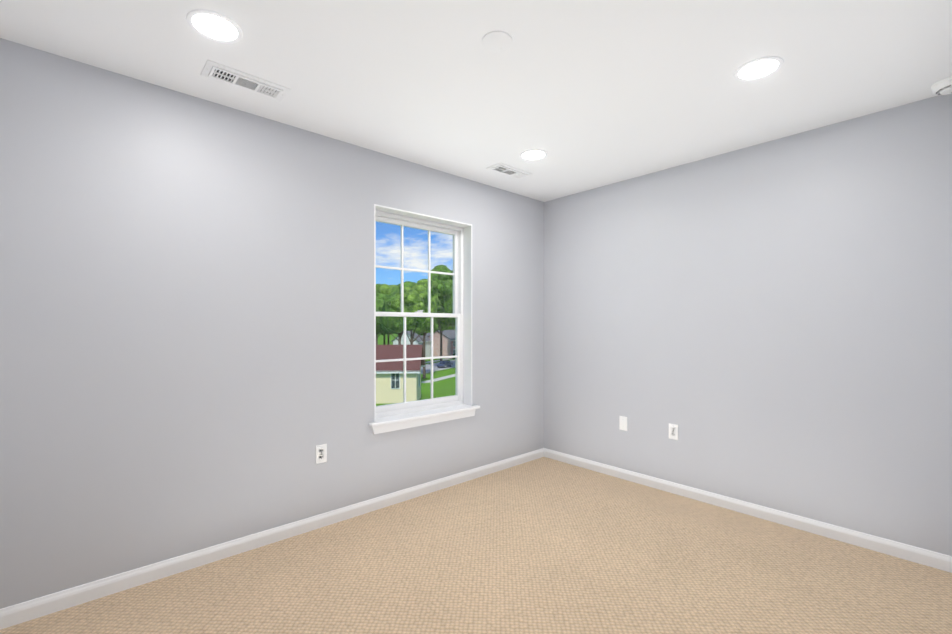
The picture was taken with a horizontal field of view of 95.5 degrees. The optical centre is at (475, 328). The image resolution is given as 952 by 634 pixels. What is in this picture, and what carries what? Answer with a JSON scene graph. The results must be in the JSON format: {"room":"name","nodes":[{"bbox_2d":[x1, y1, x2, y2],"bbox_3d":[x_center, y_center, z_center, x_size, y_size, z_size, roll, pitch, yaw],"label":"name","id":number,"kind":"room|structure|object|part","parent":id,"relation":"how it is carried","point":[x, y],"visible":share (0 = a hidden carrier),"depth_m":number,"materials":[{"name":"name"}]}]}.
{"room":"empty bedroom","nodes":[
{"label":"empty bedroom","id":0,"kind":"room"},
{"bbox_2d":[0,38,543,608],"bbox_3d":[-0.862,0.015,2.919,3.900,2.440,0.200,0,0,-42],"label":"wall","id":1,"kind":"structure","parent":0,"point":[186,322],"depth_m":2.25,"materials":[{"name":"paint"}]},
{"bbox_2d":[0,448,543,629],"bbox_3d":[-0.790,1.196,2.846,3.900,0.080,0.014,0,0,-42],"label":"baseboard","id":2,"kind":"structure","parent":1,"relation":"attached to","point":[22,612],"depth_m":2.31,"materials":[{"name":"white wood"}]},
{"bbox_2d":[316,444,326,463],"bbox_3d":[-0.963,0.782,2.692,0.070,0.115,0.008,0,0,-42],"label":"outlet","id":3,"kind":"object","parent":1,"relation":"attached to","point":[321,453],"visible":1,"depth_m":2.69,"materials":[{"name":"white plastic"}]},
{"bbox_2d":[376,210,462,417],"bbox_3d":[-0.453,-0.102,3.339,0.870,1.470,0.075,0,0,-42],"label":"window","id":4,"kind":"structure","parent":1,"relation":"in","point":[459,230],"depth_m":3.40,"materials":[{"name":"white plastic"}]},
{"bbox_3d":[-0.465,-0.449,3.351,0.762,0.664,0.004,0,0,-42],"label":"glass","id":5,"kind":"part","parent":4,"relation":"part of","materials":[{"name":"clear glass"}]},
{"bbox_3d":[-0.465,-0.450,3.351,0.818,0.722,0.032,0,0,-42],"label":"window sash","id":6,"kind":"part","parent":4,"relation":"part of","materials":[{"name":"white plastic"}]},
{"bbox_3d":[-0.441,0.233,3.328,0.762,0.652,0.004,0,0,-42],"label":"glass","id":7,"kind":"part","parent":4,"relation":"part of","materials":[{"name":"clear glass"}]},
{"bbox_3d":[-0.441,0.240,3.328,0.818,0.722,0.032,0,0,-42],"label":"window sash","id":8,"kind":"part","parent":4,"relation":"part of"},
{"bbox_2d":[374,204,471,421],"bbox_3d":[-0.394,-0.106,3.274,0.890,1.480,0.100,0,0,-42],"label":"liner","id":9,"kind":"object","parent":1,"relation":"attached to","point":[467,313],"visible":0.71,"depth_m":3.54,"materials":[{"name":"white wood"}]},
{"bbox_2d":[369,404,479,433],"bbox_3d":[-0.379,0.675,3.261,0.980,0.082,0.152,0,0,-42],"label":"stool","id":10,"kind":"object","parent":1,"relation":"attached to","point":[403,421],"visible":0.98,"depth_m":3.18,"materials":[{"name":"white wood"}]},
{"bbox_2d":[0,457,951,633],"bbox_3d":[0.117,1.341,1.843,4.300,0.200,3.120,0,0,-42],"label":"floor","id":11,"kind":"structure","parent":0,"point":[544,545],"depth_m":2.14,"materials":[{"name":"carpet"}]},
{"bbox_2d":[0,0,951,201],"bbox_3d":[0.117,-1.299,1.829,4.300,0.200,3.120,0,0,-42],"label":"ceiling","id":12,"kind":"structure","parent":0,"point":[585,95],"depth_m":1.99,"materials":[{"name":"paint"}]},
{"bbox_2d":[186,9,242,43],"bbox_3d":[-1.036,-1.194,1.718,0.193,0.007,0.193,0,0,-42],"label":"recessed light","id":13,"kind":"object","parent":12,"relation":"in","point":[214,26],"visible":1,"depth_m":1.71,"materials":[{"name":"white plastic"}]},
{"bbox_2d":[201,60,289,100],"bbox_3d":[-1.115,-1.194,2.104,0.360,0.012,0.155,0,0,-42],"label":"ceiling vent","id":14,"kind":"object","parent":12,"relation":"in","point":[236,78],"visible":1,"depth_m":2.08,"materials":[{"name":"white metal"}]},
{"bbox_2d":[482,31,511,51],"bbox_3d":[0.087,-1.195,1.803,0.127,0.008,0.127,0,0,-42],"label":"cover plate","id":15,"kind":"object","parent":12,"relation":"attached to","point":[495,41],"visible":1,"depth_m":1.80,"materials":[{"name":"paint"}]},
{"bbox_2d":[486,163,532,178],"bbox_3d":[0.259,-1.200,3.319,0.360,0.012,0.155,0,0,-42],"label":"ceiling vent","id":16,"kind":"object","parent":12,"relation":"in","point":[507,170],"visible":1,"depth_m":3.29,"materials":[{"name":"white metal"}]},
{"bbox_2d":[520,149,547,160],"bbox_3d":[0.400,-1.201,3.001,0.193,0.007,0.193,0,0,-42],"label":"recessed light","id":17,"kind":"object","parent":12,"relation":"in","point":[533,154],"visible":1,"depth_m":2.99,"materials":[{"name":"white plastic"}]},
{"bbox_2d":[734,56,783,81],"bbox_3d":[1.304,-1.196,1.999,0.193,0.007,0.193,0,0,-42],"label":"recessed light","id":18,"kind":"object","parent":12,"relation":"in","point":[758,68],"visible":1,"depth_m":1.99,"materials":[{"name":"white plastic"}]},
{"bbox_2d":[931,76,951,94],"bbox_3d":[2.315,-1.178,2.104,0.140,0.045,0.140,0,0,-42],"label":"smoke detector","id":19,"kind":"object","parent":12,"relation":"attached to","point":[942,87],"visible":1,"depth_m":2.10,"materials":[{"name":"white plastic"}]},
{"bbox_2d":[544,94,951,555],"bbox_3d":[1.638,0.014,3.210,0.200,2.440,3.120,0,0,-42],"label":"wall","id":20,"kind":"structure","parent":0,"point":[768,324],"depth_m":2.75,"materials":[{"name":"paint"}]},
{"bbox_2d":[619,416,626,430],"bbox_3d":[1.206,0.777,3.538,0.007,0.115,0.070,0,0,-42],"label":"electrical outlet","id":21,"kind":"object","parent":20,"relation":"attached to","point":[622,422],"visible":1,"depth_m":3.54,"materials":[{"name":"white plastic"}]},
{"bbox_2d":[669,423,677,439],"bbox_3d":[1.477,0.774,3.237,0.008,0.115,0.070,0,0,-42],"label":"duplex electrical outlet","id":22,"kind":"object","parent":20,"relation":"attached to","point":[673,431],"visible":1,"depth_m":3.23,"materials":[{"name":"white plastic"}]},
{"bbox_2d":[544,448,951,572],"bbox_3d":[1.555,1.194,3.148,0.014,0.080,2.670,0,0,-42],"label":"baseboard","id":23,"kind":"structure","parent":20,"relation":"attached to","point":[922,556],"depth_m":2.74,"materials":[{"name":"white wood"}]},
{"label":"outside","id":24,"kind":"structure","parent":0,"visible":0},
{"bbox_2d":[376,334,454,405],"bbox_3d":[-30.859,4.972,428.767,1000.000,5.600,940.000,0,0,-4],"label":"lawn","id":25,"kind":"structure","parent":24,"point":[447,386],"depth_m":66.58,"materials":[{"name":"green plant"}]},
{"bbox_2d":[376,284,385,344],"bbox_3d":[-36.451,-5.035,172.389,12.260,26.340,15.030,0,0,-24],"label":"tree belt","id":26,"kind":"object","parent":25,"relation":"on","point":[377,294],"depth_m":171.80,"materials":[{"name":"green plant"}]},
{"bbox_2d":[376,293,387,344],"bbox_3d":[-35.965,-2.508,160.203,11.158,21.415,12.386,0,0,17],"label":"tree belt","id":27,"kind":"object","parent":25,"relation":"on","point":[380,300],"depth_m":158.04,"materials":[{"name":"green plant"}]},
{"bbox_2d":[378,284,395,344],"bbox_3d":[-34.602,-4.969,173.785,13.642,26.193,14.164,0,0,40],"label":"tree belt","id":28,"kind":"object","parent":25,"relation":"on","point":[385,289],"depth_m":168.08,"materials":[{"name":"green plant"}]},
{"bbox_2d":[380,303,397,334],"bbox_3d":[-28.206,-2.251,154.774,11.711,20.958,14.494,0,0,22],"label":"tree belt","id":29,"kind":"object","parent":25,"relation":"on","point":[386,330],"depth_m":149.21,"materials":[{"name":"green plant"}]},
{"bbox_2d":[378,281,416,344],"bbox_3d":[-15.139,-0.498,89.035,8.055,18.152,8.212,0,0,42],"label":"tree","id":30,"kind":"object","parent":25,"relation":"on","point":[391,320],"depth_m":86.85,"materials":[{"name":"green plant"}]},
{"bbox_2d":[376,345,424,403],"bbox_3d":[-8.684,4.311,40.983,7.200,5.540,6.200,0,0,-3],"label":"garage","id":31,"kind":"structure","parent":25,"relation":"on","point":[398,395],"depth_m":38.38,"materials":[{"name":"yellow"}]},
{"bbox_2d":[390,286,427,344],"bbox_3d":[-9.139,0.997,61.236,5.822,14.300,6.200,0,0,-16],"label":"tree","id":32,"kind":"object","parent":25,"relation":"on","point":[414,295],"depth_m":60.12,"materials":[{"name":"green plant"}]},
{"bbox_2d":[391,331,430,356],"bbox_3d":[-16.770,4.529,122.740,8.700,7.740,12.700,0,0,23],"label":"house","id":33,"kind":"structure","parent":25,"relation":"on","point":[418,342],"depth_m":118.47,"materials":[{"name":"white"}]},
{"bbox_2d":[412,279,440,377],"bbox_3d":[-9.171,0.113,75.333,6.760,17.075,6.919,0,0,23],"label":"tree","id":34,"kind":"object","parent":25,"relation":"on","point":[434,306],"depth_m":73.94,"materials":[{"name":"green plant"}]},
{"bbox_2d":[428,330,454,358],"bbox_3d":[-8.193,4.403,127.604,8.700,7.940,13.700,0,0,23],"label":"brick house","id":35,"kind":"structure","parent":25,"relation":"on","point":[450,337],"depth_m":121.52,"materials":[{"name":"brown"}]},
{"bbox_2d":[431,265,454,360],"bbox_3d":[-7.711,-2.859,95.931,9.206,22.800,10.287,0,0,37],"label":"tree","id":36,"kind":"object","parent":25,"relation":"on","point":[442,321],"depth_m":93.81,"materials":[{"name":"green plant"}]},
{"bbox_2d":[436,270,454,329],"bbox_3d":[-3.999,-1.662,86.087,7.435,20.511,9.073,0,0,23],"label":"street tree","id":37,"kind":"object","parent":25,"relation":"on","point":[440,287],"depth_m":83.48,"materials":[{"name":"green plant"}]},
{"bbox_2d":[445,325,454,329],"bbox_3d":[-6.119,-3.155,154.136,13.278,22.773,11.011,0,0,27],"label":"tree belt","id":38,"kind":"object","parent":25,"relation":"on","point":[450,327],"depth_m":151.33,"materials":[{"name":"green plant"}]},
{"bbox_2d":[421,358,454,382],"bbox_3d":[-7.004,8.472,95.823,20.500,0.140,500.000,0,0,23],"label":"street","id":39,"kind":"structure","parent":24,"point":[438,369],"depth_m":91.05,"materials":[{"name":"grey"}]},
{"bbox_2d":[437,360,452,367],"bbox_3d":[-6.798,7.798,94.644,1.840,1.420,4.400,0,0,23],"label":"car","id":40,"kind":"object","parent":39,"relation":"on","point":[447,362],"depth_m":93.57,"materials":[{"name":"blue"}]}
]}

